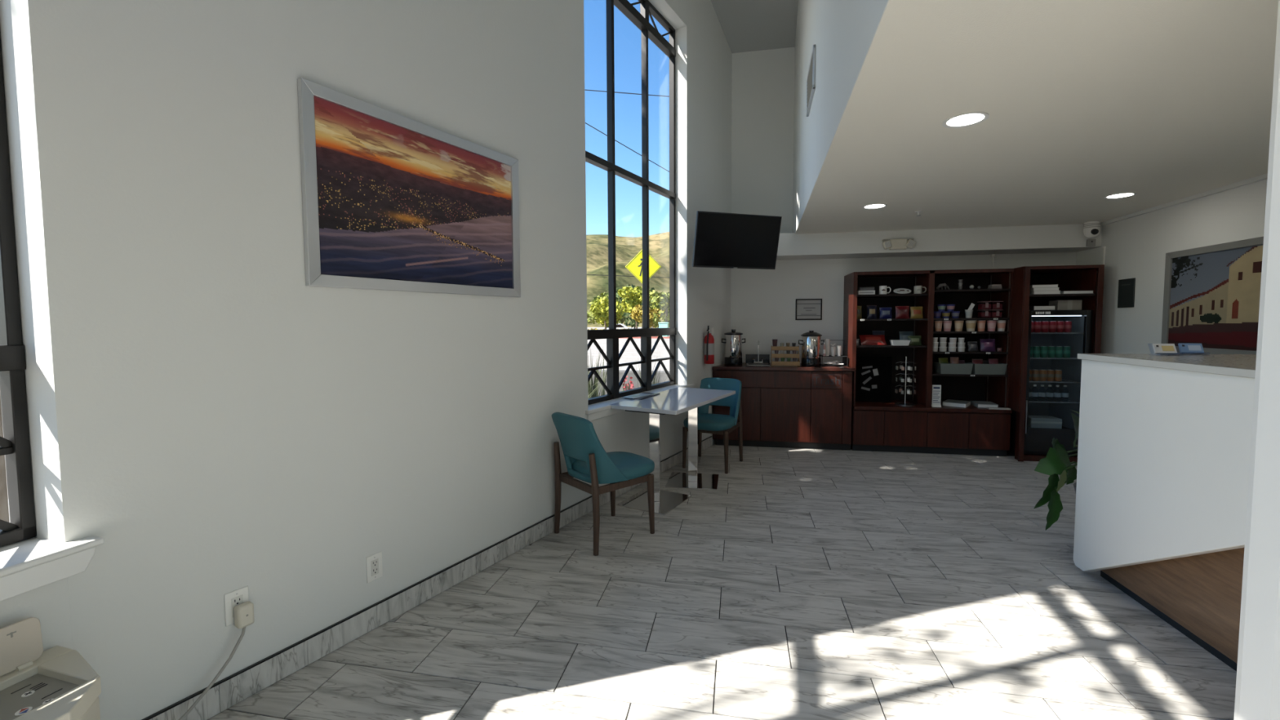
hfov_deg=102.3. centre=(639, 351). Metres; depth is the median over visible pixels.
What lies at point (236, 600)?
receptacle
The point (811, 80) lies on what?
air vent
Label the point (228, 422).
wall
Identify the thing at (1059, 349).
drink can
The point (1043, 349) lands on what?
drink can
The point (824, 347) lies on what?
syrup bottle
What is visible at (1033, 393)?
water bottle
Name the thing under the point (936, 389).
stand
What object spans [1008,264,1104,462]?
tall cabinet
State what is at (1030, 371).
drink can
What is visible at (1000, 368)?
basket
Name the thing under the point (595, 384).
ornamental grass
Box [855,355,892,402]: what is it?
board
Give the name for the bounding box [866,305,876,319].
snack bag
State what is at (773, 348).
stand
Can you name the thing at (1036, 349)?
drink can
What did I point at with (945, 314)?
cup
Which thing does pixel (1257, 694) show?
wall
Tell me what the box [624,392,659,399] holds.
magazine
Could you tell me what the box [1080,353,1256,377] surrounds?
countertop
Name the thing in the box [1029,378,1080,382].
wire shelf
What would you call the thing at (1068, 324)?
drink can
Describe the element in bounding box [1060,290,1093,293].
binder
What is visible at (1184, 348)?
card holder
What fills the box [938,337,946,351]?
tub
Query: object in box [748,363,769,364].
basin
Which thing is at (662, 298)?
tree
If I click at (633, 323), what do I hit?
tree
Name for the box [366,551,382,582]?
wall outlet
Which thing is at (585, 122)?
utility wire
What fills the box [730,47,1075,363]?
wall
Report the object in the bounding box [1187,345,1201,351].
print
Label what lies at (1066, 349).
drink can
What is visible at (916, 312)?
snack bag
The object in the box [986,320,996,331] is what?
cup
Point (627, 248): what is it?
hills
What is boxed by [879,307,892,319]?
snack bag
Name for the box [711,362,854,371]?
countertop
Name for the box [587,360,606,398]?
ornamental grass
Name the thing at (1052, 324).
drink can
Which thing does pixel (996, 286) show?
packet
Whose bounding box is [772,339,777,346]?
paper cup
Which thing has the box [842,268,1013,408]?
bookcase
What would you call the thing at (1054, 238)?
wall
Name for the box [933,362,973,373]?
basket
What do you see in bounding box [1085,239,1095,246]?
junction box
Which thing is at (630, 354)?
ground
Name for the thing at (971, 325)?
cup
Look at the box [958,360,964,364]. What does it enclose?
snack bag
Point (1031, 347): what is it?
drink can
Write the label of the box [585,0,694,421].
window
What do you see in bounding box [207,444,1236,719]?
floor
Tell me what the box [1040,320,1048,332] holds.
drink can
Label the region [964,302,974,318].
paper cup
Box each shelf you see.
[1028,396,1079,403]
[1029,293,1096,298]
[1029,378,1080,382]
[1030,356,1078,359]
[1031,332,1083,333]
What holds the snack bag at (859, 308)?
on the bookcase at (994, 388)
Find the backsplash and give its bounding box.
[745,354,769,364]
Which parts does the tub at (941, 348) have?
snack tub, snack tub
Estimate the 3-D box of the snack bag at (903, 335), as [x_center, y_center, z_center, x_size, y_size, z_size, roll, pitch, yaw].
[2.966,-0.145,5.732,0.150,0.149,0.052,0,3,7]
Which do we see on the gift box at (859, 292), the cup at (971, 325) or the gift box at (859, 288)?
the gift box at (859, 288)
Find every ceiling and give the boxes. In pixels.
[711,0,798,53]
[795,0,1278,234]
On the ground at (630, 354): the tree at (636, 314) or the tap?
the tree at (636, 314)
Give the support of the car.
on the ground at (630, 354)
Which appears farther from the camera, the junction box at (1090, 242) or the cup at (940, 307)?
the cup at (940, 307)
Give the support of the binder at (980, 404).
on the base cabinet at (876, 426)
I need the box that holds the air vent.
[806,44,816,116]
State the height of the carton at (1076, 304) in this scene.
0.100 m
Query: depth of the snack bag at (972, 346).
5.48 m
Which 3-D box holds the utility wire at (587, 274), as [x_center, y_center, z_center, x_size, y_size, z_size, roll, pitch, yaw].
[1.330,-4.910,33.399,0.040,2.835,74.543,3,4,43]
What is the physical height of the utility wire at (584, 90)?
4.234 m
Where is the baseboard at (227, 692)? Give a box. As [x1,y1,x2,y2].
[141,435,711,719]
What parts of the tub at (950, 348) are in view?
snack tub, snack tub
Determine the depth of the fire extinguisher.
5.60 m
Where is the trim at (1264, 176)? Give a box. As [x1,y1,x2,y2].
[1100,173,1267,226]
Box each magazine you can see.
[622,393,653,398]
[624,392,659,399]
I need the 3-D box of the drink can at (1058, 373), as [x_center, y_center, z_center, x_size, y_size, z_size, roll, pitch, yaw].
[4.246,0.248,5.232,0.064,0.115,0.064,0,3,11]
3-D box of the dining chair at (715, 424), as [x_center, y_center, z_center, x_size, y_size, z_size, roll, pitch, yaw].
[0.718,0.714,5.114,0.481,0.842,0.626,1,4,27]
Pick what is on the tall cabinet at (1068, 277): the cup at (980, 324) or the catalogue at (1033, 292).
the catalogue at (1033, 292)
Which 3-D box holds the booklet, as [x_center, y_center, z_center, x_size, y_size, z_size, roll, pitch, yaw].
[3.725,0.596,5.352,0.200,0.012,0.060,0,3,13]
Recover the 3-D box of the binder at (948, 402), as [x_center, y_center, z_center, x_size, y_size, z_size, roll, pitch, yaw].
[3.435,0.568,5.590,0.220,0.045,0.240,3,4,43]
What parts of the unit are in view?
control lid, control panel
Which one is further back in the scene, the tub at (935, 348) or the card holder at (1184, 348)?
the tub at (935, 348)
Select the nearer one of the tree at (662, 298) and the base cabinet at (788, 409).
the base cabinet at (788, 409)
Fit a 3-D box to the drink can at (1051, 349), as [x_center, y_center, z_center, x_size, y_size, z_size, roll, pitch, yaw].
[4.178,0.008,5.232,0.064,0.115,0.064,0,3,11]
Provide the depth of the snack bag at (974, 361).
5.53 m
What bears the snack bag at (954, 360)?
in the basket at (941, 368)
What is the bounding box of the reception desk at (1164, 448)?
[1073,353,1256,671]
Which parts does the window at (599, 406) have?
rail, rail, sill, head rail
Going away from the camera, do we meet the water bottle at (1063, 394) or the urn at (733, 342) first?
the water bottle at (1063, 394)
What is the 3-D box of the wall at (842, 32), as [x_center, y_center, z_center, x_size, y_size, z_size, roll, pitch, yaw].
[0.739,-2.997,1.069,0.160,3.897,10.274,0,3,13]
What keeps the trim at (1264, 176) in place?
attached to the wall at (1137, 247)
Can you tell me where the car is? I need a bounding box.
[598,324,631,329]
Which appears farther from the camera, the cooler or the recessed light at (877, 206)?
the cooler
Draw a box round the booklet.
[986,407,1010,409]
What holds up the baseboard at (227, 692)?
attached to the wall at (228, 422)
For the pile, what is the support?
in the organizer
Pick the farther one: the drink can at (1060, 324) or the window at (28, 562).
the drink can at (1060, 324)
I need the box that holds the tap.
[753,361,763,364]
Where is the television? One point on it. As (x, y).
(722, 239)
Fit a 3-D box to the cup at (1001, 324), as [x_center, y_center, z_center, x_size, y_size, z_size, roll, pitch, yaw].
[3.790,-0.266,5.403,0.084,0.114,0.083,1,3,15]
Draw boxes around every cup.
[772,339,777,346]
[825,349,829,355]
[836,349,841,355]
[933,311,941,318]
[933,320,942,331]
[937,304,946,311]
[941,311,951,318]
[942,320,951,331]
[946,304,955,311]
[951,311,959,318]
[954,320,964,331]
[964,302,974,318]
[965,320,976,331]
[977,320,986,331]
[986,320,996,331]
[996,320,1006,331]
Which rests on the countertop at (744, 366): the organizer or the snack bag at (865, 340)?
the organizer
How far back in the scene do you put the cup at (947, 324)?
5.47 m
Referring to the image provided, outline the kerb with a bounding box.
[618,336,669,338]
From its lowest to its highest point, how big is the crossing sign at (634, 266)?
3.813 m
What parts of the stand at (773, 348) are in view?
panel, panel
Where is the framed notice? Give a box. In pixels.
[795,298,822,319]
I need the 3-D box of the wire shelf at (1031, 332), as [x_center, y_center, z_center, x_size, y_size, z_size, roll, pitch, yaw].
[4.221,-0.196,5.431,0.509,0.010,0.530,0,3,11]
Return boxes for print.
[1161,346,1174,351]
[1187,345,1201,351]
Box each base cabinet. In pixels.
[712,369,852,450]
[850,399,1012,456]
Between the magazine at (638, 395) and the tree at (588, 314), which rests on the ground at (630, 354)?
the tree at (588, 314)
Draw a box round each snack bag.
[857,306,862,319]
[858,334,886,345]
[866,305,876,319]
[871,330,884,334]
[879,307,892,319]
[895,306,909,318]
[898,331,913,340]
[907,335,921,345]
[910,306,923,318]
[937,357,947,363]
[950,356,959,364]
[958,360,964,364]
[967,342,978,351]
[972,359,982,364]
[979,338,995,351]
[988,358,998,364]
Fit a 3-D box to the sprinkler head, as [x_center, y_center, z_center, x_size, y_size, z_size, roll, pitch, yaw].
[2.489,-1.228,4.602,0.064,0.040,0.064,0,3,11]
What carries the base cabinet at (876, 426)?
on the floor
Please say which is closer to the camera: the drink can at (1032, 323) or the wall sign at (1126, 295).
the wall sign at (1126, 295)
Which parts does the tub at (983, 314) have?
sweets tub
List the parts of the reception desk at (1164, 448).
panel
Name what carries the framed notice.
attached to the wall at (763, 301)
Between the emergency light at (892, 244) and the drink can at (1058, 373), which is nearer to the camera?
the drink can at (1058, 373)
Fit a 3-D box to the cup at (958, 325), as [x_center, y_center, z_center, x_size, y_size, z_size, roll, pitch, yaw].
[3.391,-0.268,5.479,0.090,0.114,0.089,0,3,6]
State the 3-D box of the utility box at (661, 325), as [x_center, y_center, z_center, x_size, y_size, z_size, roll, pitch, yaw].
[2.377,-2.096,51.460,1.000,1.550,0.800,0,3,11]
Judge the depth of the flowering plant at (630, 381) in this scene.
7.01 m
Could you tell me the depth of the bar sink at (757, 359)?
6.15 m
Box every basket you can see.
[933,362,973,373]
[968,362,1007,374]
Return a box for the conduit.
[1102,245,1106,264]
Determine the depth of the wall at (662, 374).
8.67 m
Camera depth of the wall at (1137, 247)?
4.52 m
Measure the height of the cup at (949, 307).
0.072 m
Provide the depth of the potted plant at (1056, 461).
3.04 m
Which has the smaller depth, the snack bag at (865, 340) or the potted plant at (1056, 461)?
the potted plant at (1056, 461)
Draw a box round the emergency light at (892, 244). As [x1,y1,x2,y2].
[882,238,915,249]
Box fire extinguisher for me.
[703,325,714,364]
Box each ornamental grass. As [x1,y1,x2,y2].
[587,348,621,398]
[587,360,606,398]
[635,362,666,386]
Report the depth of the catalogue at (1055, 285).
5.14 m
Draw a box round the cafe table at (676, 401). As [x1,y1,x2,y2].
[609,386,735,515]
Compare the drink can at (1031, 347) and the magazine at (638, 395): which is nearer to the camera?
the magazine at (638, 395)
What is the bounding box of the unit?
[0,617,101,719]
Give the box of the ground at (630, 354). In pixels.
[0,327,669,495]
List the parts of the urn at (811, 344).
tank, lid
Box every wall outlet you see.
[224,586,248,626]
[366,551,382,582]
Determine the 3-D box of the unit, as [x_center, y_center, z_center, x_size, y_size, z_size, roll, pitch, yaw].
[-1.697,1.069,0.921,0.388,0.586,1.167,1,3,16]
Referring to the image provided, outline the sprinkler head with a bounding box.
[915,210,922,216]
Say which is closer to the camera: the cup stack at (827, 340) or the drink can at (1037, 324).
the drink can at (1037, 324)
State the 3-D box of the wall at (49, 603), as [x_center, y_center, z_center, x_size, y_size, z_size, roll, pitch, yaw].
[-2.540,-1.508,-1.047,0.191,6.600,5.200,1,3,16]
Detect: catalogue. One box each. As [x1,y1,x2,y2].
[1029,290,1060,294]
[1030,284,1057,288]
[1030,287,1059,291]
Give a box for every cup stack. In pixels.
[825,338,830,355]
[831,346,835,355]
[836,345,841,355]
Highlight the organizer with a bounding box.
[820,339,848,366]
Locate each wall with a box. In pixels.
[0,0,72,651]
[27,0,732,719]
[587,369,669,397]
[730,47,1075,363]
[776,223,1102,260]
[792,0,888,233]
[1075,179,1266,354]
[1233,0,1279,719]
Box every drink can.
[1029,369,1031,381]
[1030,346,1032,357]
[1031,320,1033,332]
[1031,369,1039,381]
[1032,346,1039,357]
[1033,320,1041,332]
[1039,369,1047,381]
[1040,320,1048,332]
[1040,346,1048,357]
[1046,369,1054,381]
[1047,346,1055,357]
[1048,320,1056,332]
[1053,369,1062,381]
[1055,346,1062,357]
[1056,320,1064,332]
[1062,346,1071,357]
[1063,320,1071,332]
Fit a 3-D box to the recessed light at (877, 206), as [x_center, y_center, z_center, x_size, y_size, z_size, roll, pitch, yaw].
[1.994,-1.230,4.376,0.194,0.006,0.194,0,3,11]
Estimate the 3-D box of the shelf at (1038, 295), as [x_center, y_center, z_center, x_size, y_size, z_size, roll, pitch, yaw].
[4.205,-0.571,5.390,0.635,0.020,0.675,0,3,11]
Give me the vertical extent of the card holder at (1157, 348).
0.060 m
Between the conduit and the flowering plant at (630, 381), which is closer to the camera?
the conduit
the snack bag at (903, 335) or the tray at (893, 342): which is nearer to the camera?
the tray at (893, 342)
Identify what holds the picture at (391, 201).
attached to the wall at (228, 422)
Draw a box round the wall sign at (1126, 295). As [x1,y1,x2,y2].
[1117,278,1135,307]
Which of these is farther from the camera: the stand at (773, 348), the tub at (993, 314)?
the stand at (773, 348)
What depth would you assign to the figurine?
5.49 m
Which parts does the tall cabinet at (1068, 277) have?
panel, panel, panel, rail, panel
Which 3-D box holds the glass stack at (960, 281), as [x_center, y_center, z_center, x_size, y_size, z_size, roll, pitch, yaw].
[3.404,-0.706,5.472,0.042,0.108,0.042,0,3,11]
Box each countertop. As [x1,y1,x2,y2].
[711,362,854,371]
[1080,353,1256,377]
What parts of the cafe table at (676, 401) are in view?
mounting plate, plate, plate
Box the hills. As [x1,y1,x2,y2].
[586,231,669,327]
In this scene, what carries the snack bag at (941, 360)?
in the basket at (941, 368)
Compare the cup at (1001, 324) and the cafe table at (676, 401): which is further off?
the cup at (1001, 324)
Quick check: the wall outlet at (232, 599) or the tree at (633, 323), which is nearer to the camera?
the wall outlet at (232, 599)
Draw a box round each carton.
[1027,415,1062,428]
[1048,299,1081,310]
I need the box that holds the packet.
[987,284,1002,288]
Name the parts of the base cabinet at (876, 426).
door, door, door, door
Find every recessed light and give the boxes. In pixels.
[862,203,887,208]
[942,111,989,128]
[1103,192,1137,199]
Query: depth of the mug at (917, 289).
5.52 m
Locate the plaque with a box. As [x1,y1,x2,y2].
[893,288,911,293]
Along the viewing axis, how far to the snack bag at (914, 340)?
5.59 m
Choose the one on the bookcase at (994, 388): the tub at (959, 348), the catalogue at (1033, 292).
the tub at (959, 348)
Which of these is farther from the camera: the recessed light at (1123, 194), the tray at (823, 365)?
the tray at (823, 365)
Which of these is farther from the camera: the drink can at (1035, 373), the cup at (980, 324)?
the cup at (980, 324)
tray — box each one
[821,364,845,366]
[889,339,910,345]
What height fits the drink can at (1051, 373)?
0.115 m
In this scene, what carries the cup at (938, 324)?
on the bookcase at (994, 388)
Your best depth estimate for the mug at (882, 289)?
5.59 m
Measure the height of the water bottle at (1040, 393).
0.164 m
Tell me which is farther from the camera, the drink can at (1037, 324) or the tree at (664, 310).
the tree at (664, 310)
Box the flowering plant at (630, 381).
[622,376,634,391]
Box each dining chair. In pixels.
[551,412,654,555]
[682,377,742,473]
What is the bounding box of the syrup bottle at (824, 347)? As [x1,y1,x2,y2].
[822,342,825,355]
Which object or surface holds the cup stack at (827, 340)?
on the organizer
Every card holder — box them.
[1151,343,1177,353]
[1177,342,1204,353]
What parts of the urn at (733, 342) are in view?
tank, lid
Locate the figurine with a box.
[936,283,949,289]
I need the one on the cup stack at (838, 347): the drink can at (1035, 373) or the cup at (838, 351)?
the cup at (838, 351)
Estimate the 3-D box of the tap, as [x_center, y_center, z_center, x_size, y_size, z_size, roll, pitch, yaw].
[1.411,0.136,6.137,0.110,0.024,0.030,0,3,11]
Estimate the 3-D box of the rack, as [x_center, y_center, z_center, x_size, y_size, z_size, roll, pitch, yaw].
[2.921,0.323,5.664,0.211,0.530,0.211,0,3,11]
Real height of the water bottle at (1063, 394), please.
0.164 m
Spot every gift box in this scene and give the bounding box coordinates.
[857,287,874,290]
[857,290,875,294]
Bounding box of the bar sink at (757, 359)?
[745,340,769,365]
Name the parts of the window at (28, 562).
rail, rail, sill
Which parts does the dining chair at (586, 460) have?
leg, rail, rail, backrest, leg, leg, seat, rail, leg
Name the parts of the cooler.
handle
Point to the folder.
(1031, 308)
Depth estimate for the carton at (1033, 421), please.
5.27 m
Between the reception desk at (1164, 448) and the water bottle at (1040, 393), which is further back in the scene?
the water bottle at (1040, 393)
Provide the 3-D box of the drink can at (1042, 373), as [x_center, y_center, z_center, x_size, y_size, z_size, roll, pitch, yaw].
[4.112,0.247,5.258,0.064,0.115,0.064,0,3,11]
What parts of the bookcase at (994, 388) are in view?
panel, shelf, shelf, shelf, panel, panel, rail, shelf, shelf, shelf, shelf, shelf, panel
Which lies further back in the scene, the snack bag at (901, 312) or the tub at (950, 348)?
the snack bag at (901, 312)
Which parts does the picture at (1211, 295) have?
frame, frame, frame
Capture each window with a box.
[0,34,104,601]
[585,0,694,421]
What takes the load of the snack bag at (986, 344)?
on the bookcase at (994, 388)
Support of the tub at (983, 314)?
on the bookcase at (994, 388)
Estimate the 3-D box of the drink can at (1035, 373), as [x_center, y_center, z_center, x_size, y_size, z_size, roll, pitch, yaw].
[4.045,0.246,5.271,0.064,0.115,0.064,0,3,11]
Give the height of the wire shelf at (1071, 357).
0.010 m
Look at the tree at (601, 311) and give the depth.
58.13 m
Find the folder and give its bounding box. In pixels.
[1029,305,1055,310]
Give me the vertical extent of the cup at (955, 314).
0.072 m
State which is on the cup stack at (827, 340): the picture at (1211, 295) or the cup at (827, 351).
the cup at (827, 351)
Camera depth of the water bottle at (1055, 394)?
5.23 m
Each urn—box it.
[721,329,745,365]
[798,330,824,366]
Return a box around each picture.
[297,77,520,297]
[1160,236,1263,354]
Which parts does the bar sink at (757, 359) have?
spout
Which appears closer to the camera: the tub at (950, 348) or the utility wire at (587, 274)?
the tub at (950, 348)
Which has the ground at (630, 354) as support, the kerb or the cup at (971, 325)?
the kerb
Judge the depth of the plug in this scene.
1.90 m
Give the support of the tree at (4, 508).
on the ground at (630, 354)
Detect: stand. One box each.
[770,345,799,366]
[931,384,941,407]
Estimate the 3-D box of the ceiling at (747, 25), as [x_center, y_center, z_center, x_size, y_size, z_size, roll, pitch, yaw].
[-0.677,-4.183,1.390,3.500,1.953,10.489,0,3,11]
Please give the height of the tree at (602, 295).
9.138 m
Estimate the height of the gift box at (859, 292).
0.044 m
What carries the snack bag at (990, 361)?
in the basket at (1000, 368)
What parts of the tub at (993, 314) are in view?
sweets tub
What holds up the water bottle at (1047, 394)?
in the cooler
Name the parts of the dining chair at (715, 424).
leg, leg, rail, seat, backrest, leg, rail, leg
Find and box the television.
[692,210,782,269]
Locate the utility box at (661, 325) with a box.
[657,322,669,336]
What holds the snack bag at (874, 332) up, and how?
on the bookcase at (994, 388)
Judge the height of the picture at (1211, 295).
0.826 m
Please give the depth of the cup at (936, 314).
5.50 m
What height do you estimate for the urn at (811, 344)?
0.400 m
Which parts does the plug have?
cord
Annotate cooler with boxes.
[1009,310,1093,455]
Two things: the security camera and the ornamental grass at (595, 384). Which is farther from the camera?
the ornamental grass at (595, 384)
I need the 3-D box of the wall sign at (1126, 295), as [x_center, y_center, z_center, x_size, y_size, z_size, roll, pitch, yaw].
[4.564,-0.544,4.836,0.013,0.268,0.216,0,3,14]
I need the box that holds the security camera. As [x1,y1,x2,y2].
[1083,221,1100,237]
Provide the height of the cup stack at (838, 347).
0.116 m
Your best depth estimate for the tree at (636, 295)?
68.88 m
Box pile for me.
[824,360,843,364]
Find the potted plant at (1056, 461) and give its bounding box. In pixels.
[1033,409,1079,529]
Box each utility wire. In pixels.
[584,89,669,97]
[585,122,669,172]
[586,274,664,277]
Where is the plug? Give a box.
[178,601,254,719]
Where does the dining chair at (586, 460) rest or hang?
on the floor
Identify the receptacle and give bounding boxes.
[231,595,243,617]
[370,558,378,576]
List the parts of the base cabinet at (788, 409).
door, drawer, door, door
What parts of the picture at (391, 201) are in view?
frame, frame, frame, frame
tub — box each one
[933,337,938,351]
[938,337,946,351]
[947,337,956,351]
[957,337,965,351]
[977,301,992,318]
[990,301,1003,317]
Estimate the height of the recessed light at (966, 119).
0.006 m
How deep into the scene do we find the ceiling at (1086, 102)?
2.43 m
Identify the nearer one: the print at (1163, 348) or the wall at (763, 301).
the print at (1163, 348)
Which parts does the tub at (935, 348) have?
snack tub, snack tub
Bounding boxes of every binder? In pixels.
[942,399,970,408]
[970,400,998,408]
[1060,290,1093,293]
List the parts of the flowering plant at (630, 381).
stem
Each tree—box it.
[0,395,9,522]
[586,295,626,327]
[588,292,622,318]
[589,297,624,328]
[616,284,656,328]
[617,285,653,328]
[629,303,662,328]
[641,289,669,327]
[651,301,667,320]
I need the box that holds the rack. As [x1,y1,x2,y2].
[894,356,915,405]
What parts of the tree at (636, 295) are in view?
crown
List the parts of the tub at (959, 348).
snack tub, snack tub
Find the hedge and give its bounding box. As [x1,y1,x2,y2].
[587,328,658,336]
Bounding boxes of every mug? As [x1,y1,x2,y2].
[879,285,891,293]
[913,285,926,293]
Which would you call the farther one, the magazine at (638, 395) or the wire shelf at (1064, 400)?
the wire shelf at (1064, 400)
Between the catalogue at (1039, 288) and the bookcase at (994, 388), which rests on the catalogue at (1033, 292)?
the catalogue at (1039, 288)
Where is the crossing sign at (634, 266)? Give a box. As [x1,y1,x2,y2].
[625,249,661,283]
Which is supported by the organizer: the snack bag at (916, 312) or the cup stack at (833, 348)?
the cup stack at (833, 348)
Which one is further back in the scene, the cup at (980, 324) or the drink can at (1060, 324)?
the cup at (980, 324)
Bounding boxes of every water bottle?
[1031,384,1038,396]
[1038,384,1045,396]
[1045,384,1053,396]
[1053,385,1061,398]
[1060,385,1068,399]
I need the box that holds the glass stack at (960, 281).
[958,279,963,289]

